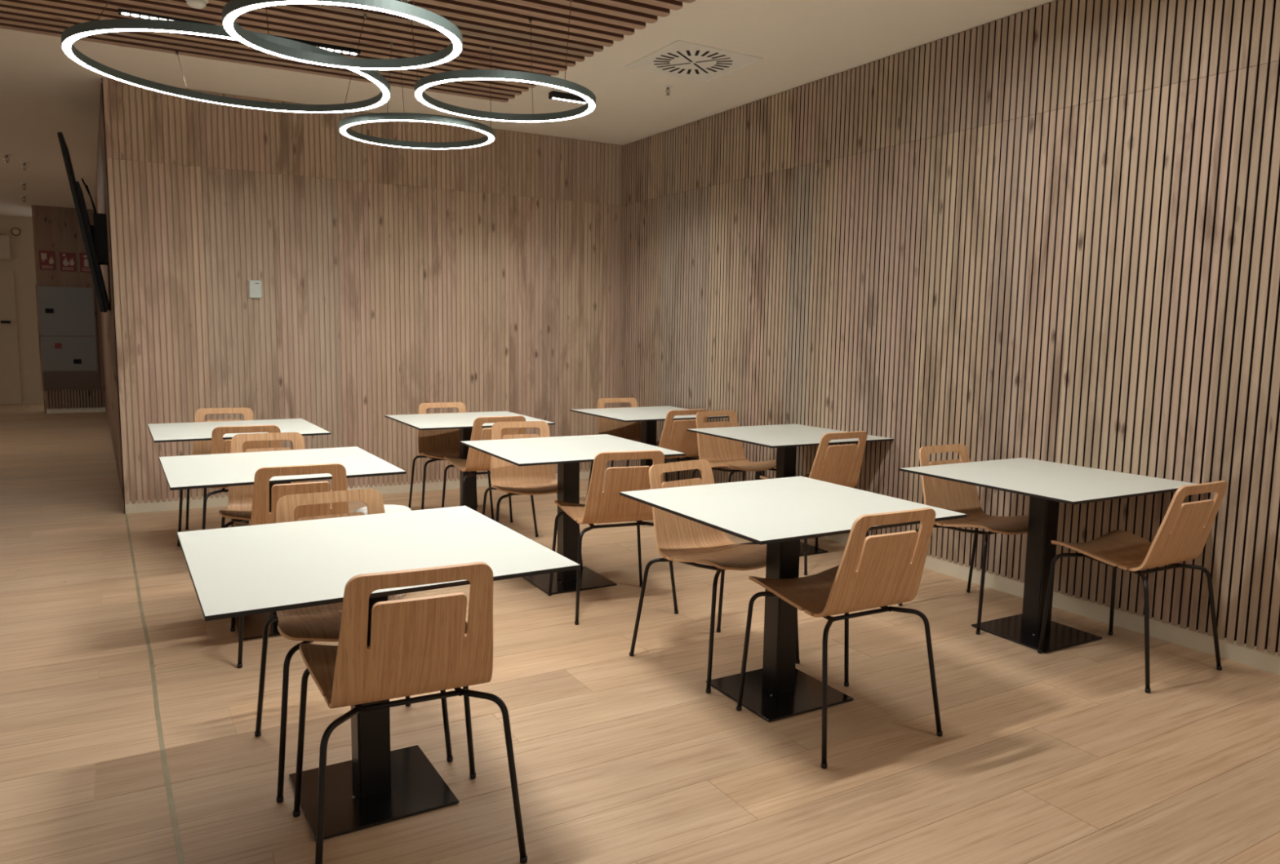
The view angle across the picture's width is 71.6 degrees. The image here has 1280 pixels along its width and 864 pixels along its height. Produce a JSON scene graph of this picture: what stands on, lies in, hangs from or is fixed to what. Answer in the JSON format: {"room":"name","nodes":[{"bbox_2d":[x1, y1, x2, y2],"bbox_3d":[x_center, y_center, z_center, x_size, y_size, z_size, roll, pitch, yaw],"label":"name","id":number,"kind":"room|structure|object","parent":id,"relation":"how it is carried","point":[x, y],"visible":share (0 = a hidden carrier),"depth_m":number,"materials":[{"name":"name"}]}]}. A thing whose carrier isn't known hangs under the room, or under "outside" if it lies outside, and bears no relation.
{"room":"eatery","nodes":[
{"label":"eatery","id":0,"kind":"room"},
{"bbox_2d":[0,215,43,399],"bbox_3d":[-12.127,-1.827,12.972,5.810,2.979,0.150,-3,8,-29],"label":"wall","id":1,"kind":"structure","parent":0,"point":[22,263],"depth_m":14.17,"materials":[{"name":"beige paint"}]},
{"bbox_2d":[0,235,11,259],"bbox_3d":[-10.056,-2.918,13.879,0.320,0.410,0.090,-3,8,-29],"label":"box","id":2,"kind":"object","parent":1,"relation":"attached to","point":[5,248],"visible":1,"depth_m":13.89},
{"bbox_2d":[0,270,22,404],"bbox_3d":[-10.411,-1.475,13.851,1.130,2.110,0.100,-3,8,-29],"label":"door","id":3,"kind":"structure","parent":1,"relation":"in","point":[10,374],"depth_m":14.10,"materials":[{"name":"beige paint"}]},
{"bbox_2d":[10,227,20,235],"bbox_3d":[-9.851,-3.164,13.992,0.124,0.124,0.045,-3,8,-29],"label":"fire alarm","id":4,"kind":"object","parent":1,"relation":"attached to","point":[15,231],"visible":1,"depth_m":13.98,"materials":[{"name":"beige paint"}]},
{"bbox_2d":[1,400,44,404],"bbox_3d":[-12.109,-0.373,13.069,5.810,0.070,0.015,-3,8,-29],"label":"baseboard","id":5,"kind":"structure","parent":1,"relation":"attached to","point":[24,402],"depth_m":14.34,"materials":[{"name":"beige paint"}]},
{"bbox_2d":[31,204,106,413],"bbox_3d":[-8.431,-1.790,13.147,0.790,2.979,0.400,-3,8,-29],"label":"wall niche","id":6,"kind":"object","parent":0,"point":[57,229],"visible":0.36,"depth_m":12.85,"materials":[{"name":"brown wood"}]},
{"bbox_2d":[38,250,55,270],"bbox_3d":[-8.533,-2.473,12.767,0.192,0.270,0.008,-3,8,-29],"label":"safety sign","id":7,"kind":"object","parent":6,"relation":"attached to","point":[46,259],"visible":1,"depth_m":12.76,"materials":[{"name":"red plastic"}]},
{"bbox_2d":[59,252,75,271],"bbox_3d":[-8.317,-2.474,12.890,0.195,0.270,0.008,-3,8,-29],"label":"safety sign","id":8,"kind":"object","parent":6,"relation":"attached to","point":[67,260],"visible":1,"depth_m":12.89,"materials":[{"name":"red plastic"}]},
{"bbox_2d":[35,284,101,408],"bbox_3d":[-8.358,-1.242,12.982,0.726,1.789,0.075,-3,8,-29],"label":"cabinet","id":9,"kind":"object","parent":6,"relation":"attached to","point":[66,314],"visible":1,"depth_m":12.96,"materials":[{"name":"grey metal"}]},
{"bbox_2d":[46,407,106,413],"bbox_3d":[-8.347,-0.323,13.139,0.740,0.070,0.015,-3,8,-29],"label":"baseboard","id":10,"kind":"structure","parent":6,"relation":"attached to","point":[95,409],"depth_m":13.13,"materials":[{"name":"paint"}]},
{"bbox_2d":[79,253,90,272],"bbox_3d":[-8.104,-2.484,13.011,0.195,0.280,0.008,-3,8,-29],"label":"safety sign","id":11,"kind":"object","parent":6,"relation":"attached to","point":[84,264],"visible":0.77,"depth_m":12.99,"materials":[{"name":"red plastic"}]},
{"bbox_2d":[94,83,124,500],"bbox_3d":[-5.756,-1.351,9.731,0.216,2.979,8.144,-3,8,-32],"label":"wall","id":12,"kind":"structure","parent":0,"point":[108,330],"depth_m":7.29,"materials":[{"name":"brown wood"}]},
{"bbox_2d":[57,132,110,312],"bbox_3d":[-4.160,-1.534,6.676,0.272,1.247,0.740,-3,8,-29],"label":"wall screen","id":13,"kind":"object","parent":12,"relation":"attached to","point":[94,237],"visible":0.96,"depth_m":6.46,"materials":[{"name":"black plastic"}]},
{"bbox_2d":[101,77,125,514],"bbox_3d":[-3.664,-0.905,6.176,0.006,2.979,0.149,-3,8,-29],"label":"trim","id":14,"kind":"structure","parent":12,"relation":"attached to","point":[101,77],"depth_m":6.11,"materials":[{"name":"brown wood"}]},
{"bbox_2d":[102,77,623,504],"bbox_3d":[-1.805,-0.997,7.213,4.252,2.979,0.150,-3,8,-29],"label":"wall","id":15,"kind":"structure","parent":0,"point":[395,281],"depth_m":6.87,"materials":[{"name":"brown wood"}]},
{"bbox_2d":[248,280,262,297],"bbox_3d":[-2.832,-1.053,6.526,0.082,0.128,0.022,-3,8,-29],"label":"wall control","id":16,"kind":"object","parent":15,"relation":"attached to","point":[255,286],"visible":1,"depth_m":6.52,"materials":[{"name":"grey plastic"}]},
{"bbox_2d":[124,466,617,514],"bbox_3d":[-1.925,0.452,7.247,3.952,0.088,0.006,-3,8,-29],"label":"baseboard","id":17,"kind":"structure","parent":15,"relation":"attached to","point":[161,506],"depth_m":6.61,"materials":[{"name":"paint"}]},
{"bbox_2d":[0,0,1055,217],"bbox_3d":[-4.724,-2.365,5.404,11.500,0.174,20.500,-3,8,-29],"label":"ceiling","id":18,"kind":"structure","parent":0,"point":[44,93],"depth_m":5.24,"materials":[{"name":"paint"}]},
{"bbox_2d":[0,153,11,162],"bbox_3d":[-6.259,-2.705,8.763,0.084,0.081,0.084,-3,8,-29],"label":"sprinkler head","id":19,"kind":"object","parent":18,"relation":"attached to","point":[5,154],"visible":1,"depth_m":8.75},
{"bbox_2d":[18,161,28,170],"bbox_3d":[-6.383,-2.757,9.194,0.084,0.081,0.084,-3,8,-29],"label":"sprinkler head","id":20,"kind":"object","parent":18,"relation":"attached to","point":[23,162],"visible":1,"depth_m":9.18},
{"bbox_2d":[20,182,27,190],"bbox_3d":[-7.356,-2.935,10.593,0.084,0.081,0.084,-3,8,-29],"label":"sprinkler head","id":21,"kind":"object","parent":18,"relation":"attached to","point":[24,184],"visible":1,"depth_m":10.59},
{"bbox_2d":[20,195,27,202],"bbox_3d":[-8.117,-3.074,11.688,0.084,0.081,0.084,-3,8,-29],"label":"sprinkler head","id":22,"kind":"object","parent":18,"relation":"attached to","point":[23,196],"visible":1,"depth_m":11.68},
{"bbox_2d":[118,8,215,25],"bbox_3d":[-2.452,-2.155,4.605,0.443,0.044,0.068,-3,8,-29],"label":"recessed light","id":23,"kind":"object","parent":18,"relation":"in","point":[121,11],"visible":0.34,"depth_m":4.55,"materials":[{"name":"black plastic"}]},
{"bbox_2d":[185,0,208,8],"bbox_3d":[-2.155,-2.087,4.305,0.110,0.044,0.110,-3,8,-29],"label":"smoke detector","id":24,"kind":"object","parent":18,"relation":"attached to","point":[199,4],"visible":1,"depth_m":4.29,"materials":[{"name":"white plastic"}]},
{"bbox_2d":[61,0,390,113],"bbox_3d":[-1.892,-1.873,4.342,1.356,0.471,1.943,0,7,-9],"label":"pendant lamp","id":25,"kind":"object","parent":18,"relation":"hanging from","point":[70,35],"visible":0.96,"depth_m":3.95,"materials":[{"name":"white"}]},
{"bbox_2d":[269,34,360,56],"bbox_3d":[-1.840,-2.193,5.011,0.495,0.044,0.068,-3,8,-29],"label":"recessed light","id":26,"kind":"object","parent":18,"relation":"in","point":[337,49],"visible":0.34,"depth_m":5.04,"materials":[{"name":"black plastic"}]},
{"bbox_2d":[222,0,462,70],"bbox_3d":[-1.219,-1.745,3.514,0.848,0.514,1.360,-3,8,-29],"label":"pendant lamp","id":27,"kind":"object","parent":18,"relation":"hanging from","point":[232,10],"visible":1,"depth_m":3.31,"materials":[{"name":"white"}]},
{"bbox_2d":[338,41,494,149],"bbox_3d":[-1.276,-1.944,5.098,0.870,0.484,0.870,-3,8,-29],"label":"pendant lamp","id":28,"kind":"object","parent":18,"relation":"hanging from","point":[344,125],"visible":0.99,"depth_m":4.97,"materials":[{"name":"white"}]},
{"bbox_2d":[339,120,494,149],"bbox_3d":[-1.280,-1.718,5.124,0.864,0.028,0.864,-3,8,-29],"label":"diffuser","id":29,"kind":"object","parent":28,"relation":"attached to","point":[344,125],"depth_m":5.29,"materials":[{"name":"white plastic"}]},
{"bbox_2d":[411,0,595,122],"bbox_3d":[-0.660,-1.863,4.382,0.888,0.462,0.888,-3,8,-29],"label":"pendant lamp","id":30,"kind":"object","parent":18,"relation":"hanging from","point":[428,81],"visible":0.96,"depth_m":4.24,"materials":[{"name":"white"}]},
{"bbox_2d":[414,77,595,122],"bbox_3d":[-0.664,-1.646,4.407,0.882,0.023,0.882,-3,8,-29],"label":"diffuser","id":31,"kind":"object","parent":30,"relation":"attached to","point":[423,83],"depth_m":4.50,"materials":[{"name":"white plastic"}]},
{"bbox_2d":[548,90,586,104],"bbox_3d":[-0.476,-2.336,6.207,0.325,0.044,0.068,-3,8,-29],"label":"recessed light","id":32,"kind":"object","parent":18,"relation":"in","point":[562,96],"visible":0.84,"depth_m":6.16,"materials":[{"name":"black plastic"}]},
{"bbox_2d":[663,84,672,95],"bbox_3d":[0.187,-2.289,5.943,0.060,0.058,0.060,-3,8,-29],"label":"sprinkler head","id":33,"kind":"object","parent":18,"relation":"attached to","point":[667,86],"visible":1,"depth_m":5.93},
{"bbox_2d":[625,40,763,82],"bbox_3d":[0.322,-2.249,5.396,0.604,0.006,0.604,-3,8,-30],"label":"ceiling vent","id":34,"kind":"object","parent":18,"relation":"in","point":[679,58],"visible":1,"depth_m":5.37,"materials":[{"name":"metal"}]},
{"bbox_2d":[0,404,1279,863],"bbox_3d":[-4.771,0.686,5.759,11.500,0.120,20.500,-3,8,-29],"label":"floor","id":35,"kind":"structure","parent":0,"point":[1064,756],"depth_m":3.04,"materials":[{"name":"wood"}]},
{"bbox_2d":[124,514,184,863],"bbox_3d":[-1.514,1.019,2.819,0.028,0.004,8.144,-3,8,-31],"label":"trim","id":36,"kind":"structure","parent":35,"relation":"in","point":[166,773],"depth_m":2.98,"materials":[{"name":"metal"}]},
{"bbox_2d":[177,408,253,546],"bbox_3d":[-2.659,0.266,5.670,0.520,0.800,0.504,-2,7,-21],"label":"chair","id":37,"kind":"object","parent":35,"relation":"on","point":[199,447],"visible":0.09,"depth_m":5.79,"materials":[{"name":"brown wood"}]},
{"bbox_2d":[146,418,330,527],"bbox_3d":[-2.429,0.340,5.368,0.906,0.730,0.892,-3,8,-31],"label":"cafe table","id":38,"kind":"object","parent":35,"relation":"on","point":[198,431],"visible":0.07,"depth_m":5.29,"materials":[{"name":"laminate"}]},
{"bbox_2d":[201,425,281,530],"bbox_3d":[-2.264,0.336,5.115,0.520,0.800,0.504,-2,7,-25],"label":"chair","id":39,"kind":"object","parent":35,"relation":"on","point":[218,433],"visible":0.17,"depth_m":4.86,"materials":[{"name":"brown wood"}]},
{"bbox_2d":[218,432,309,528],"bbox_3d":[-1.814,0.429,4.372,0.520,0.800,0.504,-2,7,-24],"label":"chair","id":40,"kind":"object","parent":35,"relation":"on","point":[240,497],"visible":0.26,"depth_m":4.46,"materials":[{"name":"brown wood"}]},
{"bbox_2d":[159,446,405,640],"bbox_3d":[-1.638,0.506,4.039,0.906,0.730,0.892,-3,8,-31],"label":"cafe table","id":41,"kind":"object","parent":35,"relation":"on","point":[233,469],"visible":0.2,"depth_m":3.96,"materials":[{"name":"laminate"}]},
{"bbox_2d":[230,463,348,668],"bbox_3d":[-1.466,0.503,3.790,0.520,0.800,0.504,-3,7,-27],"label":"chair","id":42,"kind":"object","parent":35,"relation":"on","point":[260,514],"visible":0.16,"depth_m":3.54,"materials":[{"name":"brown wood"}]},
{"bbox_2d":[254,488,453,803],"bbox_3d":[-0.927,0.624,2.820,0.520,0.800,0.504,-3,8,-30],"label":"chair","id":43,"kind":"object","parent":35,"relation":"on","point":[307,625],"visible":0.45,"depth_m":2.82,"materials":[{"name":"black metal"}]},
{"bbox_2d":[177,506,580,842],"bbox_3d":[-0.782,0.691,2.563,0.906,0.730,0.892,-3,8,-31],"label":"cafe table","id":44,"kind":"object","parent":35,"relation":"on","point":[238,571],"visible":0.82,"depth_m":2.52,"materials":[{"name":"laminate"}]},
{"bbox_2d":[353,504,411,597],"bbox_3d":[-1.293,0.608,4.469,0.286,0.439,0.286,-3,8,-29],"label":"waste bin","id":45,"kind":"object","parent":35,"relation":"on","point":[388,508],"visible":0.16,"depth_m":4.49,"materials":[{"name":"white plastic"}]},
{"bbox_2d":[293,562,527,863],"bbox_3d":[-0.619,0.687,2.318,0.520,0.800,0.504,-2,7,-26],"label":"chair","id":46,"kind":"object","parent":35,"relation":"on","point":[419,646],"visible":1,"depth_m":2.13,"materials":[{"name":"brown wood"}]},
{"bbox_2d":[408,402,494,519],"bbox_3d":[-1.361,0.207,6.346,0.520,0.800,0.504,-2,7,-24],"label":"chair","id":47,"kind":"object","parent":35,"relation":"on","point":[434,445],"visible":0.57,"depth_m":6.44,"materials":[{"name":"brown wood"}]},
{"bbox_2d":[384,411,555,526],"bbox_3d":[-1.184,0.273,6.108,0.906,0.730,0.892,-3,8,-29],"label":"cafe table","id":48,"kind":"object","parent":35,"relation":"on","point":[463,421],"visible":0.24,"depth_m":6.07,"materials":[{"name":"laminate"}]},
{"bbox_2d":[441,415,538,537],"bbox_3d":[-0.998,0.273,5.830,0.520,0.800,0.504,-3,8,-28],"label":"chair","id":49,"kind":"object","parent":35,"relation":"on","point":[477,460],"visible":0.48,"depth_m":5.62,"materials":[{"name":"brown wood"}]},
{"bbox_2d":[482,421,582,568],"bbox_3d":[-0.641,0.361,5.115,0.520,0.800,0.504,-1,7,-20],"label":"chair","id":50,"kind":"object","parent":35,"relation":"on","point":[512,479],"visible":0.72,"depth_m":5.22,"materials":[{"name":"brown wood"}]},
{"bbox_2d":[459,434,685,595],"bbox_3d":[-0.385,0.443,4.753,0.906,0.730,0.892,-3,8,-29],"label":"cafe table","id":51,"kind":"object","parent":35,"relation":"on","point":[567,452],"visible":0.82,"depth_m":4.71,"materials":[{"name":"laminate"}]},
{"bbox_2d":[547,450,678,625],"bbox_3d":[-0.136,0.458,4.350,0.520,0.800,0.504,-2,7,-21],"label":"chair","id":52,"kind":"object","parent":35,"relation":"on","point":[606,506],"visible":0.88,"depth_m":4.14,"materials":[{"name":"brown wood"}]},
{"bbox_2d":[586,397,667,497],"bbox_3d":[-0.096,0.147,7.030,0.520,0.800,0.504,-2,7,-23],"label":"chair","id":53,"kind":"object","parent":35,"relation":"on","point":[631,431],"visible":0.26,"depth_m":7.17,"materials":[{"name":"brown wood"}]},
{"bbox_2d":[569,406,728,488],"bbox_3d":[0.064,0.215,6.775,0.906,0.730,0.892,-3,8,-30],"label":"cafe table","id":54,"kind":"object","parent":35,"relation":"on","point":[649,416],"visible":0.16,"depth_m":6.71,"materials":[{"name":"laminate"}]},
{"bbox_2d":[626,408,707,480],"bbox_3d":[0.215,0.212,6.512,0.520,0.800,0.504,-3,8,-30],"label":"chair","id":55,"kind":"object","parent":35,"relation":"on","point":[680,440],"visible":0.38,"depth_m":6.30,"materials":[{"name":"brown wood"}]},
{"bbox_2d":[629,459,799,693],"bbox_3d":[0.312,0.548,3.638,0.520,0.800,0.504,-4,8,-38],"label":"chair","id":56,"kind":"object","parent":35,"relation":"on","point":[678,539],"visible":0.73,"depth_m":3.67,"materials":[{"name":"brown wood"}]},
{"bbox_2d":[691,410,776,533],"bbox_3d":[0.648,0.274,6.040,0.520,0.800,0.504,-3,8,-31],"label":"chair","id":57,"kind":"object","parent":35,"relation":"on","point":[720,453],"visible":0.77,"depth_m":6.13,"materials":[{"name":"brown wood"}]},
{"bbox_2d":[686,424,893,556],"bbox_3d":[0.905,0.373,5.530,0.906,0.730,0.892,-3,8,-29],"label":"cafe table","id":58,"kind":"object","parent":35,"relation":"on","point":[785,438],"visible":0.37,"depth_m":5.46,"materials":[{"name":"laminate"}]},
{"bbox_2d":[619,476,967,722],"bbox_3d":[0.529,0.624,3.321,0.906,0.730,0.892,-3,8,-30],"label":"cafe table","id":59,"kind":"object","parent":35,"relation":"on","point":[777,513],"visible":0.94,"depth_m":3.28,"materials":[{"name":"laminate"}]},
{"bbox_2d":[754,431,868,576],"bbox_3d":[1.033,0.371,5.256,0.520,0.800,0.504,-3,8,-30],"label":"chair","id":60,"kind":"object","parent":35,"relation":"on","point":[839,464],"visible":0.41,"depth_m":5.05,"materials":[{"name":"brown wood"}]},
{"bbox_2d":[736,507,942,768],"bbox_3d":[0.695,0.621,3.058,0.520,0.800,0.504,-3,8,-28],"label":"chair","id":61,"kind":"object","parent":35,"relation":"on","point":[880,571],"visible":1,"depth_m":2.89,"materials":[{"name":"brown wood"}]},
{"bbox_2d":[898,444,1028,635],"bbox_3d":[1.645,0.489,4.326,0.520,0.800,0.504,-3,8,-30],"label":"chair","id":62,"kind":"object","parent":35,"relation":"on","point":[962,498],"visible":0.71,"depth_m":4.41,"materials":[{"name":"brown wood"}]},
{"bbox_2d":[899,457,1195,653],"bbox_3d":[1.823,0.561,4.032,0.906,0.730,0.892,-3,8,-29],"label":"cafe table","id":63,"kind":"object","parent":35,"relation":"on","point":[1047,484],"visible":0.91,"depth_m":3.99,"materials":[{"name":"laminate"}]},
{"bbox_2d":[1037,480,1226,693],"bbox_3d":[2.061,0.569,3.688,0.520,0.800,0.504,-3,8,-29],"label":"chair","id":64,"kind":"object","parent":35,"relation":"on","point":[1183,533],"visible":1,"depth_m":3.56,"materials":[{"name":"brown wood"}]},
{"bbox_2d":[618,0,1279,656],"bbox_3d":[1.968,-0.642,4.660,0.150,2.979,8.243,-3,8,-31],"label":"wall","id":65,"kind":"structure","parent":0,"point":[1050,232],"depth_m":4.55,"materials":[{"name":"brown wood"}]},
{"bbox_2d":[755,470,764,479],"bbox_3d":[0.868,0.310,6.413,0.014,0.084,0.090,-3,8,-31],"label":"wall socket","id":66,"kind":"object","parent":65,"relation":"attached to","point":[758,473],"visible":0.61,"depth_m":6.41,"materials":[{"name":"plastic"}]},
{"bbox_2d":[662,480,1279,675],"bbox_3d":[1.913,0.803,4.748,0.006,0.088,8.141,-3,8,-31],"label":"baseboard","id":67,"kind":"structure","parent":65,"relation":"attached to","point":[1263,660],"depth_m":4.15,"materials":[{"name":"paint"}]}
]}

